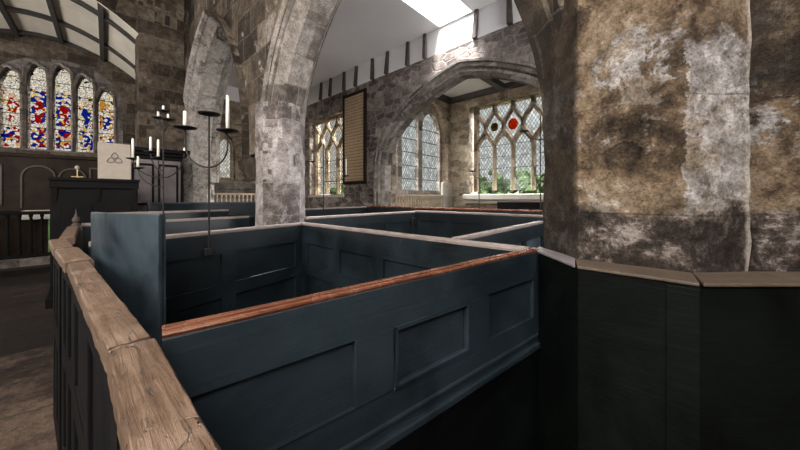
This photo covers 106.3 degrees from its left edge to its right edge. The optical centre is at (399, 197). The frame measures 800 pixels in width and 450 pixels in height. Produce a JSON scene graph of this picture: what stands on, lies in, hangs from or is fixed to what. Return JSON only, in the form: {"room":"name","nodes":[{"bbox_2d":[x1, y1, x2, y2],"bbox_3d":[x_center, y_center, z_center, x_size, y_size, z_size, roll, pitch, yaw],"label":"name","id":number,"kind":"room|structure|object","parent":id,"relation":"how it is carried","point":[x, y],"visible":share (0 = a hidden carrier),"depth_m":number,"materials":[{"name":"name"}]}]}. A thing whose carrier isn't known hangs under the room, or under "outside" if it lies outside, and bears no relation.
{"room":"church","nodes":[
{"label":"church","id":0,"kind":"room"},
{"bbox_2d":[0,273,57,449],"bbox_3d":[-0.946,1.540,6.191,16.200,0.120,16.200,0,0,43],"label":"floor","id":1,"kind":"structure","parent":0,"point":[26,327],"depth_m":2.65,"materials":[{"name":"brown wood"}]},
{"bbox_2d":[0,264,49,277],"bbox_3d":[-7.578,1.420,6.608,1.800,0.120,3.800,0,0,43],"label":"step","id":2,"kind":"structure","parent":1,"relation":"on","point":[37,269],"depth_m":5.76,"materials":[{"name":"brown wood"}]},
{"bbox_2d":[49,239,73,449],"bbox_3d":[-2.121,0.879,1.876,0.548,1.202,0.083,0,0,39],"label":"pew","id":3,"kind":"object","parent":1,"relation":"on","point":[54,244],"visible":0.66,"depth_m":1.82,"materials":[{"name":"black wood"}]},
{"bbox_2d":[59,226,78,246],"bbox_3d":[-2.788,0.879,2.538,1.268,1.202,0.084,0,0,44],"label":"pew","id":4,"kind":"object","parent":1,"relation":"on","point":[70,233],"visible":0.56,"depth_m":2.37,"materials":[{"name":"black wood"}]},
{"bbox_2d":[54,247,93,449],"bbox_3d":[-1.652,0.879,1.514,0.569,1.202,0.093,0,0,38],"label":"pew","id":5,"kind":"object","parent":1,"relation":"on","point":[64,256],"visible":0.55,"depth_m":1.49,"materials":[{"name":"black wood"}]},
{"bbox_2d":[71,210,82,250],"bbox_3d":[-3.265,0.795,3.023,0.090,1.370,0.090,0,0,43],"label":"finial post","id":6,"kind":"object","parent":1,"relation":"on","point":[79,241],"visible":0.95,"depth_m":3.02,"materials":[{"name":"brown wood"}]},
{"bbox_2d":[45,177,139,308],"bbox_3d":[-4.667,0.598,4.608,0.770,1.765,0.980,0,0,43],"label":"pew","id":7,"kind":"object","parent":1,"relation":"on","point":[68,195],"visible":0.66,"depth_m":4.27,"materials":[{"name":"black wood"}]},
{"bbox_2d":[98,142,130,178],"bbox_3d":[-4.419,-0.565,4.644,0.134,0.560,0.370,0,0,43],"label":"cloth","id":8,"kind":"object","parent":7,"relation":"on","point":[113,163],"visible":0.92,"depth_m":4.61,"materials":[{"name":"beige fabric"}]},
{"bbox_2d":[68,261,150,449],"bbox_3d":[-0.968,0.879,0.951,1.157,1.202,0.070,0,0,40],"label":"pew","id":9,"kind":"object","parent":1,"relation":"on","point":[101,322],"visible":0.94,"depth_m":0.87,"materials":[{"name":"black wood"}]},
{"bbox_2d":[91,212,165,346],"bbox_3d":[-1.587,0.782,1.710,0.620,1.395,0.079,0,0,19],"label":"pew","id":10,"kind":"object","parent":1,"relation":"on","point":[128,250],"visible":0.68,"depth_m":1.63,"materials":[{"name":"blue paint"}]},
{"bbox_2d":[131,146,189,211],"bbox_3d":[-4.784,0.280,5.820,0.770,2.400,1.040,0,0,43],"label":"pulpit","id":11,"kind":"object","parent":1,"relation":"on","point":[173,185],"visible":0.44,"depth_m":5.65,"materials":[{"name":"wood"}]},
{"bbox_2d":[107,338,220,449],"bbox_3d":[-0.066,0.879,0.166,1.230,1.202,0.078,0,0,43],"label":"pew","id":12,"kind":"object","parent":1,"relation":"on","point":[152,409],"visible":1,"depth_m":0.41,"materials":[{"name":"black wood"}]},
{"bbox_2d":[81,216,248,254],"bbox_3d":[-2.748,0.870,3.744,0.054,1.221,1.684,0,0,39],"label":"pew","id":13,"kind":"object","parent":1,"relation":"on","point":[173,226],"visible":0.19,"depth_m":3.85,"materials":[{"name":"blue paint"}]},
{"bbox_2d":[126,109,190,213],"bbox_3d":[-2.848,-0.251,3.541,0.737,1.562,0.129,0,0,0],"label":"candelabrum","id":14,"kind":"object","parent":13,"relation":"attached to","point":[163,111],"visible":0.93,"depth_m":3.54,"materials":[{"name":"black metal"}]},
{"bbox_2d":[131,138,133,157],"bbox_3d":[-3.153,-0.589,3.541,0.026,0.254,0.026,0,0,43],"label":"candle","id":15,"kind":"object","parent":14,"relation":"on","point":[132,139],"visible":0.94,"depth_m":3.53,"materials":[{"name":"beige wax"}]},
{"bbox_2d":[149,137,151,150],"bbox_3d":[-2.943,-0.639,3.541,0.026,0.194,0.026,0,0,43],"label":"candle","id":16,"kind":"object","parent":14,"relation":"on","point":[150,138],"visible":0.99,"depth_m":3.53,"materials":[{"name":"beige wax"}]},
{"bbox_2d":[157,138,159,156],"bbox_3d":[-2.853,-0.589,3.541,0.026,0.234,0.026,0,0,43],"label":"candle","id":17,"kind":"object","parent":14,"relation":"on","point":[158,140],"visible":0.98,"depth_m":3.53,"materials":[{"name":"beige wax"}]},
{"bbox_2d":[110,209,228,218],"bbox_3d":[-3.342,0.835,4.485,0.054,1.291,1.444,0,0,39],"label":"pew","id":18,"kind":"object","parent":1,"relation":"on","point":[185,214],"visible":0.12,"depth_m":4.60,"materials":[{"name":"blue paint"}]},
{"bbox_2d":[88,222,301,324],"bbox_3d":[-1.558,0.879,2.704,0.054,1.201,1.790,0,0,29],"label":"pew","id":19,"kind":"object","parent":1,"relation":"on","point":[247,267],"visible":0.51,"depth_m":2.70,"materials":[{"name":"blue paint"}]},
{"bbox_2d":[173,110,238,255],"bbox_3d":[-1.617,-0.114,2.505,0.524,1.187,0.170,0,0,0],"label":"candelabrum","id":20,"kind":"object","parent":19,"relation":"attached to","point":[208,251],"visible":1,"depth_m":2.50,"materials":[{"name":"black metal"}]},
{"bbox_2d":[183,109,186,124],"bbox_3d":[-1.794,-0.662,2.505,0.032,0.159,0.032,0,0,43],"label":"candle","id":21,"kind":"object","parent":20,"relation":"on","point":[184,112],"visible":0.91,"depth_m":2.49,"materials":[{"name":"beige wax"}]},
{"bbox_2d":[226,95,229,127],"bbox_3d":[-1.439,-0.714,2.505,0.028,0.314,0.028,0,0,43],"label":"candle","id":22,"kind":"object","parent":20,"relation":"on","point":[227,96],"visible":0.92,"depth_m":2.49,"materials":[{"name":"beige wax"}]},
{"bbox_2d":[147,202,255,216],"bbox_3d":[-3.567,0.780,6.209,0.056,1.400,2.594,0,0,38],"label":"pew","id":23,"kind":"object","parent":1,"relation":"on","point":[235,208],"visible":0.2,"depth_m":5.93,"materials":[{"name":"blue paint"}]},
{"bbox_2d":[214,181,255,201],"bbox_3d":[-5.160,0.480,9.344,0.670,2.000,1.500,0,0,43],"label":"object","id":24,"kind":"object","parent":1,"relation":"on","point":[228,186],"visible":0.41,"depth_m":9.06,"materials":[{"name":"grey stone"}]},
{"bbox_2d":[214,193,255,201],"bbox_3d":[-4.587,0.670,8.881,0.080,1.620,1.800,0,0,43],"label":"rail","id":25,"kind":"object","parent":1,"relation":"on","point":[215,194],"visible":0.17,"depth_m":8.65,"materials":[{"name":"brown wood"}]},
{"bbox_2d":[229,214,254,226],"bbox_3d":[-2.941,0.879,5.176,2.056,1.201,0.054,0,0,43],"label":"pew","id":26,"kind":"object","parent":1,"relation":"on","point":[251,218],"visible":0.06,"depth_m":4.49,"materials":[{"name":"blue paint"}]},
{"bbox_2d":[255,101,304,225],"bbox_3d":[-1.677,0.105,4.224,0.614,2.750,0.614,0,0,43],"label":"stone pier","id":27,"kind":"object","parent":1,"relation":"on","point":[279,127],"visible":0.53,"depth_m":3.96,"materials":[{"name":"grey stone"}]},
{"bbox_2d":[305,206,366,216],"bbox_3d":[-1.485,0.840,6.227,0.056,1.281,2.460,0,0,32],"label":"pew","id":28,"kind":"object","parent":1,"relation":"on","point":[361,209],"visible":0.15,"depth_m":6.36,"materials":[{"name":"blue paint"}]},
{"bbox_2d":[309,144,348,211],"bbox_3d":[-1.410,-0.395,5.978,0.803,1.350,0.133,0,0,0],"label":"candle stand","id":29,"kind":"object","parent":28,"relation":"on","point":[323,144],"visible":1,"depth_m":5.97,"materials":[{"name":"black metal"}]},
{"bbox_2d":[345,159,346,174],"bbox_3d":[-1.075,-0.619,5.978,0.032,0.354,0.032,0,0,43],"label":"candle","id":30,"kind":"object","parent":29,"relation":"on","point":[345,159],"visible":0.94,"depth_m":5.97,"materials":[{"name":"beige wax"}]},
{"bbox_2d":[330,184,343,194],"bbox_3d":[-2.261,0.234,16.311,3.079,2.821,3.116,0,0,-29],"label":"tree","id":31,"kind":"object","parent":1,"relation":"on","point":[341,184],"visible":0.03,"depth_m":15.99,"materials":[{"name":"green plant"}]},
{"bbox_2d":[161,248,540,449],"bbox_3d":[0.127,0.877,1.153,1.639,1.205,0.082,0,0,-39],"label":"pew","id":32,"kind":"object","parent":1,"relation":"on","point":[446,357],"visible":0.95,"depth_m":0.98,"materials":[{"name":"blue paint"}]},
{"bbox_2d":[304,211,415,233],"bbox_3d":[-0.421,0.850,4.308,0.085,1.261,2.090,0,0,40],"label":"pew","id":33,"kind":"object","parent":1,"relation":"on","point":[404,221],"visible":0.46,"depth_m":4.38,"materials":[{"name":"blue paint"}]},
{"bbox_2d":[302,222,530,295],"bbox_3d":[-0.185,0.879,2.584,2.547,1.201,0.060,0,0,44],"label":"pew","id":34,"kind":"object","parent":1,"relation":"on","point":[333,256],"visible":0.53,"depth_m":2.63,"materials":[{"name":"blue paint"}]},
{"bbox_2d":[394,194,443,207],"bbox_3d":[0.621,0.690,8.692,0.080,1.580,2.200,0,0,43],"label":"rail","id":35,"kind":"object","parent":1,"relation":"on","point":[406,196],"visible":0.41,"depth_m":8.55,"materials":[{"name":"brown wood"}]},
{"bbox_2d":[441,182,451,207],"bbox_3d":[1.537,0.490,9.807,0.128,1.980,0.520,0,0,43],"label":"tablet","id":36,"kind":"object","parent":1,"relation":"on","point":[446,188],"visible":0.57,"depth_m":9.72,"materials":[{"name":"beige stone"}]},
{"bbox_2d":[367,206,542,214],"bbox_3d":[1.084,0.833,5.586,5.200,1.295,0.074,0,0,42],"label":"pew","id":37,"kind":"object","parent":1,"relation":"on","point":[370,209],"visible":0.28,"depth_m":5.70,"materials":[{"name":"blue paint"}]},
{"bbox_2d":[469,163,479,208],"bbox_3d":[1.304,-0.215,5.300,0.180,0.810,0.131,0,0,28],"label":"candle stand","id":38,"kind":"object","parent":37,"relation":"on","point":[472,171],"visible":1,"depth_m":5.30,"materials":[{"name":"black metal"}]},
{"bbox_2d":[520,115,541,209],"bbox_3d":[2.103,-0.540,4.612,0.523,1.460,0.133,0,0,0],"label":"candle stand","id":39,"kind":"object","parent":37,"relation":"on","point":[523,131],"visible":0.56,"depth_m":4.60,"materials":[{"name":"black metal"}]},
{"bbox_2d":[414,210,542,237],"bbox_3d":[1.693,0.845,3.816,3.906,1.271,0.060,0,0,43],"label":"pew","id":40,"kind":"object","parent":1,"relation":"on","point":[447,224],"visible":0.19,"depth_m":4.50,"materials":[{"name":"blue paint"}]},
{"bbox_2d":[452,221,543,247],"bbox_3d":[1.070,0.879,2.922,0.064,1.201,2.100,0,0,41],"label":"pew","id":41,"kind":"object","parent":1,"relation":"on","point":[531,234],"visible":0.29,"depth_m":2.96,"materials":[{"name":"blue paint"}]},
{"bbox_2d":[497,201,542,209],"bbox_3d":[3.035,0.775,6.184,2.156,1.411,0.064,0,0,43],"label":"pew","id":42,"kind":"object","parent":1,"relation":"on","point":[518,205],"visible":0.12,"depth_m":6.53,"materials":[{"name":"black wood"}]},
{"bbox_2d":[0,34,135,156],"bbox_3d":[-9.477,-1.470,6.941,6.400,5.900,0.450,0,0,-35],"label":"wall","id":43,"kind":"structure","parent":0,"point":[11,48],"depth_m":7.55,"materials":[{"name":"stone"}]},
{"bbox_2d":[0,0,20,37],"bbox_3d":[-7.947,-3.808,5.996,0.089,0.118,3.698,0,0,-44],"label":"trim","id":44,"kind":"structure","parent":43,"relation":"attached to","point":[7,16],"depth_m":6.36,"materials":[{"name":"black wood"}]},
{"bbox_2d":[0,256,49,268],"bbox_3d":[-7.706,1.285,6.727,1.450,0.150,3.800,0,0,43],"label":"step","id":45,"kind":"structure","parent":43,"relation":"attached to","point":[22,262],"depth_m":5.95,"materials":[{"name":"grey stone"}]},
{"bbox_2d":[0,210,49,255],"bbox_3d":[-7.979,0.743,6.727,0.610,0.935,1.770,0,0,43],"label":"altar","id":46,"kind":"object","parent":45,"relation":"on","point":[13,229],"visible":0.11,"depth_m":6.38,"materials":[{"name":"brown wood"}]},
{"bbox_2d":[71,165,82,177],"bbox_3d":[-7.727,-0.253,7.183,0.100,1.055,0.200,0,0,43],"label":"cross","id":47,"kind":"object","parent":46,"relation":"on","point":[77,167],"visible":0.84,"depth_m":7.18,"materials":[{"name":"gold metal"}]},
{"bbox_2d":[0,211,49,259],"bbox_3d":[-7.484,0.740,6.180,0.120,0.940,2.900,0,0,43],"label":"altar rail","id":48,"kind":"object","parent":45,"relation":"on","point":[19,214],"visible":0.26,"depth_m":6.03,"materials":[{"name":"black wood"}]},
{"bbox_2d":[0,28,88,52],"bbox_3d":[-8.472,-3.276,7.262,0.090,1.287,4.164,0,0,43],"label":"trim","id":49,"kind":"structure","parent":43,"relation":"attached to","point":[2,30],"depth_m":7.15,"materials":[{"name":"black wood"}]},
{"bbox_2d":[0,152,97,210],"bbox_3d":[-8.686,0.085,7.120,2.940,2.250,0.150,0,0,-35],"label":"reredos","id":50,"kind":"object","parent":43,"relation":"attached to","point":[24,184],"visible":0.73,"depth_m":7.10,"materials":[{"name":"brown wood"}]},
{"bbox_2d":[46,0,63,44],"bbox_3d":[-7.478,-3.858,6.503,0.089,0.108,3.698,0,0,-44],"label":"trim","id":51,"kind":"structure","parent":43,"relation":"attached to","point":[50,3],"depth_m":6.46,"materials":[{"name":"black wood"}]},
{"bbox_2d":[0,57,122,153],"bbox_3d":[-8.505,-2.395,7.513,2.750,2.850,0.335,0,0,-35],"label":"window","id":52,"kind":"structure","parent":43,"relation":"in","point":[25,68],"depth_m":7.44,"materials":[{"name":"glass"}]},
{"bbox_2d":[97,2,104,61],"bbox_3d":[-6.989,-3.637,7.031,0.089,0.136,3.698,0,0,-44],"label":"trim","id":53,"kind":"structure","parent":43,"relation":"attached to","point":[100,7],"depth_m":6.42,"materials":[{"name":"black wood"}]},
{"bbox_2d":[0,0,137,78],"bbox_3d":[-7.690,-3.335,6.384,3.840,1.325,4.442,0,0,43],"label":"ceiling","id":54,"kind":"structure","parent":0,"point":[68,11],"depth_m":6.58,"materials":[{"name":"beige paint"}]},
{"bbox_2d":[6,6,134,69],"bbox_3d":[-7.632,-3.276,6.403,0.090,1.287,4.164,0,0,43],"label":"trim","id":55,"kind":"structure","parent":54,"relation":"attached to","point":[8,8],"depth_m":6.64,"materials":[{"name":"black wood"}]},
{"bbox_2d":[70,0,135,43],"bbox_3d":[-6.582,-3.276,5.329,0.090,1.287,4.164,0,0,43],"label":"trim","id":56,"kind":"structure","parent":54,"relation":"attached to","point":[79,2],"depth_m":6.04,"materials":[{"name":"black wood"}]},
{"bbox_2d":[96,0,187,83],"bbox_3d":[-6.747,-3.543,4.613,0.070,2.355,6.000,0,0,43],"label":"wall","id":57,"kind":"structure","parent":0,"point":[127,10],"depth_m":6.03,"materials":[{"name":"stone"}]},
{"bbox_2d":[134,0,184,201],"bbox_3d":[-5.230,-1.620,6.533,0.583,6.200,0.799,0,0,43],"label":"wall","id":58,"kind":"structure","parent":0,"point":[159,46],"depth_m":6.32,"materials":[{"name":"stone"}]},
{"bbox_2d":[184,149,214,201],"bbox_3d":[-4.876,0.180,7.187,0.693,2.600,0.694,0,0,43],"label":"stone pier","id":59,"kind":"object","parent":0,"point":[194,190],"visible":0.14,"depth_m":6.89,"materials":[{"name":"grey stone"}]},
{"bbox_2d":[219,85,255,183],"bbox_3d":[-5.249,-1.050,10.080,0.400,5.060,2.940,0,0,43],"label":"wall","id":60,"kind":"structure","parent":0,"point":[234,107],"depth_m":9.71,"materials":[{"name":"beige stone"}]},
{"bbox_2d":[219,132,233,178],"bbox_3d":[-5.790,-1.620,9.518,0.130,2.200,1.100,0,0,43],"label":"window","id":61,"kind":"structure","parent":60,"relation":"in","point":[223,136],"depth_m":9.72,"materials":[{"name":"beige stone"}]},
{"bbox_2d":[184,0,341,155],"bbox_3d":[-2.622,-2.695,5.153,10.950,4.250,0.600,0,0,43],"label":"wall","id":62,"kind":"structure","parent":0,"point":[251,23],"depth_m":4.30,"materials":[{"name":"stone"}]},
{"bbox_2d":[183,10,305,182],"bbox_3d":[-3.229,-1.855,5.716,4.106,3.230,0.800,0,0,43],"label":"stone arch","id":63,"kind":"object","parent":62,"relation":"attached to","point":[214,52],"visible":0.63,"depth_m":6.48,"materials":[{"name":"grey stone"}]},
{"bbox_2d":[260,0,563,120],"bbox_3d":[-0.281,-1.554,2.986,3.930,2.968,0.640,0,0,43],"label":"stone arch","id":64,"kind":"object","parent":62,"relation":"attached to","point":[305,25],"visible":0.47,"depth_m":3.71,"materials":[{"name":"grey stone"}]},
{"bbox_2d":[228,0,497,87],"bbox_3d":[-0.296,-4.350,5.494,13.900,1.540,2.940,0,0,43],"label":"ceiling","id":65,"kind":"structure","parent":0,"point":[359,31],"depth_m":6.26,"materials":[{"name":"white paint"}]},
{"bbox_2d":[305,0,534,207],"bbox_3d":[0.777,-1.050,6.653,13.900,5.060,0.420,0,0,43],"label":"wall","id":66,"kind":"structure","parent":0,"point":[386,94],"depth_m":7.14,"materials":[{"name":"stone"}]},
{"bbox_2d":[319,82,322,100],"bbox_3d":[-2.467,-3.315,9.323,0.121,0.530,0.070,0,0,43],"label":"trim","id":67,"kind":"structure","parent":66,"relation":"attached to","point":[321,83],"depth_m":9.30,"materials":[{"name":"brown wood"}]},
{"bbox_2d":[308,195,343,196],"bbox_3d":[-2.193,-0.055,9.281,1.870,0.070,0.360,0,0,43],"label":"window sill","id":68,"kind":"structure","parent":66,"relation":"attached to","point":[308,195],"depth_m":9.06,"materials":[{"name":"stone"}]},
{"bbox_2d":[315,114,343,194],"bbox_3d":[-2.105,-1.310,9.384,1.980,2.480,0.150,0,0,43],"label":"window","id":69,"kind":"structure","parent":66,"relation":"in","point":[338,123],"depth_m":9.52,"materials":[{"name":"beige stone"}]},
{"bbox_2d":[328,78,331,96],"bbox_3d":[-2.092,-3.315,8.976,0.123,0.530,0.070,0,0,43],"label":"trim","id":70,"kind":"structure","parent":66,"relation":"attached to","point":[330,79],"depth_m":8.95,"materials":[{"name":"brown wood"}]},
{"bbox_2d":[342,71,345,90],"bbox_3d":[-1.597,-3.315,8.519,0.090,0.530,0.070,0,0,43],"label":"trim","id":71,"kind":"structure","parent":66,"relation":"attached to","point":[344,72],"depth_m":8.50,"materials":[{"name":"brown wood"}]},
{"bbox_2d":[342,88,366,184],"bbox_3d":[-1.251,-1.635,8.201,1.000,2.510,0.065,0,0,43],"label":"board","id":72,"kind":"object","parent":66,"relation":"attached to","point":[355,103],"visible":1,"depth_m":8.14,"materials":[{"name":"brown wood"}]},
{"bbox_2d":[353,66,357,86],"bbox_3d":[-1.210,-3.315,8.160,0.126,0.530,0.070,0,0,43],"label":"trim","id":73,"kind":"structure","parent":66,"relation":"attached to","point":[356,67],"depth_m":8.13,"materials":[{"name":"brown wood"}]},
{"bbox_2d":[370,58,373,79],"bbox_3d":[-0.717,-3.315,7.703,0.090,0.530,0.070,0,0,43],"label":"trim","id":74,"kind":"structure","parent":66,"relation":"attached to","point":[372,59],"depth_m":7.68,"materials":[{"name":"brown wood"}]},
{"bbox_2d":[384,51,388,73],"bbox_3d":[-0.330,-3.315,7.345,0.124,0.530,0.070,0,0,43],"label":"trim","id":75,"kind":"structure","parent":66,"relation":"attached to","point":[386,67],"depth_m":7.32,"materials":[{"name":"brown wood"}]},
{"bbox_2d":[405,41,409,65],"bbox_3d":[0.165,-3.315,6.887,0.093,0.530,0.070,0,0,43],"label":"trim","id":76,"kind":"structure","parent":66,"relation":"attached to","point":[407,52],"depth_m":6.86,"materials":[{"name":"brown wood"}]},
{"bbox_2d":[422,33,426,58],"bbox_3d":[0.538,-3.315,6.542,0.090,0.530,0.070,0,0,43],"label":"trim","id":77,"kind":"structure","parent":66,"relation":"attached to","point":[424,45],"depth_m":6.52,"materials":[{"name":"brown wood"}]},
{"bbox_2d":[373,57,539,205],"bbox_3d":[1.319,-0.647,6.135,5.058,4.254,0.465,0,0,43],"label":"stone arch","id":78,"kind":"object","parent":66,"relation":"attached to","point":[519,71],"visible":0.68,"depth_m":6.56,"materials":[{"name":"grey stone"}]},
{"bbox_2d":[471,8,478,39],"bbox_3d":[1.430,-3.315,5.715,0.123,0.530,0.070,0,0,43],"label":"trim","id":79,"kind":"structure","parent":66,"relation":"attached to","point":[476,11],"depth_m":5.69,"materials":[{"name":"brown wood"}]},
{"bbox_2d":[479,78,503,89],"bbox_3d":[2.013,-3.300,7.826,0.180,0.160,2.980,0,0,43],"label":"trim","id":80,"kind":"structure","parent":66,"relation":"attached to","point":[496,83],"depth_m":8.51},
{"bbox_2d":[506,0,512,25],"bbox_3d":[1.923,-3.315,5.259,0.095,0.530,0.070,0,0,43],"label":"trim","id":81,"kind":"structure","parent":66,"relation":"attached to","point":[509,21],"depth_m":5.24,"materials":[{"name":"brown wood"}]},
{"bbox_2d":[391,99,449,207],"bbox_3d":[0.594,-1.120,9.399,0.400,5.200,3.400,0,0,43],"label":"wall","id":82,"kind":"structure","parent":0,"point":[445,106],"depth_m":9.70,"materials":[{"name":"beige stone"}]},
{"bbox_2d":[391,100,449,193],"bbox_3d":[0.561,-1.695,9.253,0.350,3.251,3.100,0,0,43],"label":"window","id":83,"kind":"structure","parent":82,"relation":"in","point":[434,109],"depth_m":9.58,"materials":[{"name":"grey stone"}]},
{"bbox_2d":[437,94,453,103],"bbox_3d":[0.715,-3.300,9.124,0.150,0.160,3.120,0,0,43],"label":"trim","id":84,"kind":"structure","parent":82,"relation":"attached to","point":[444,98],"depth_m":9.91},
{"bbox_2d":[444,78,510,97],"bbox_3d":[3.157,-3.425,7.162,7.100,0.090,3.600,0,0,43],"label":"ceiling","id":85,"kind":"structure","parent":0,"point":[475,84],"depth_m":9.18,"materials":[{"name":"white paint"}]},
{"bbox_2d":[450,85,540,208],"bbox_3d":[4.364,-1.120,8.245,6.800,5.200,0.550,0,0,43],"label":"wall","id":86,"kind":"structure","parent":0,"point":[461,113],"depth_m":9.96,"materials":[{"name":"beige stone"}]},
{"bbox_2d":[451,81,524,102],"bbox_3d":[4.196,-3.300,7.917,6.600,0.160,0.160,0,0,43],"label":"trim","id":87,"kind":"structure","parent":86,"relation":"attached to","point":[510,85],"depth_m":9.33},
{"bbox_2d":[462,194,542,203],"bbox_3d":[3.284,0.030,8.925,2.970,0.300,0.520,0,0,43],"label":"window sill","id":88,"kind":"structure","parent":86,"relation":"attached to","point":[468,198],"depth_m":8.97,"materials":[{"name":"stone"}]},
{"bbox_2d":[474,93,544,191],"bbox_3d":[3.416,-1.615,9.069,2.550,2.850,0.150,0,0,43],"label":"window","id":89,"kind":"structure","parent":86,"relation":"in","point":[512,124],"depth_m":9.14,"materials":[{"name":"clear glass"}]},
{"bbox_2d":[542,0,751,284],"bbox_3d":[1.210,-0.220,1.577,0.798,3.400,0.780,0,0,43],"label":"stone pier","id":90,"kind":"object","parent":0,"point":[646,121],"visible":0.61,"depth_m":1.23,"materials":[{"name":"stone"}]},
{"bbox_2d":[748,0,799,271],"bbox_3d":[2.546,-1.670,0.505,2.950,6.300,0.520,0,0,43],"label":"wall","id":91,"kind":"structure","parent":0,"point":[774,75],"depth_m":1.22,"materials":[{"name":"stone"}]},
{"bbox_2d":[537,247,799,449],"bbox_3d":[1.647,0.882,1.111,2.073,1.195,0.651,0,0,21],"label":"wood paneling","id":92,"kind":"structure","parent":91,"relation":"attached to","point":[631,357],"depth_m":1.08,"materials":[{"name":"black paint"}]},
{"label":"outside","id":93,"kind":"structure","parent":0,"visible":0},
{"bbox_3d":[10.491,1.755,21.632,54.000,0.250,22.000,0,0,43],"label":"ground","id":94,"kind":"structure","parent":93,"visible":0},
{"bbox_2d":[478,169,510,193],"bbox_3d":[5.747,-0.148,20.044,3.099,3.576,3.292,0,0,43],"label":"tree","id":95,"kind":"object","parent":94,"relation":"on","point":[490,191],"visible":0.25,"depth_m":19.25,"materials":[{"name":"green plant"}]},
{"bbox_2d":[507,169,543,193],"bbox_3d":[6.763,0.074,14.940,2.875,3.136,2.756,0,0,-6],"label":"tree","id":96,"kind":"object","parent":94,"relation":"on","point":[521,191],"visible":0.27,"depth_m":14.30,"materials":[{"name":"green plant"}]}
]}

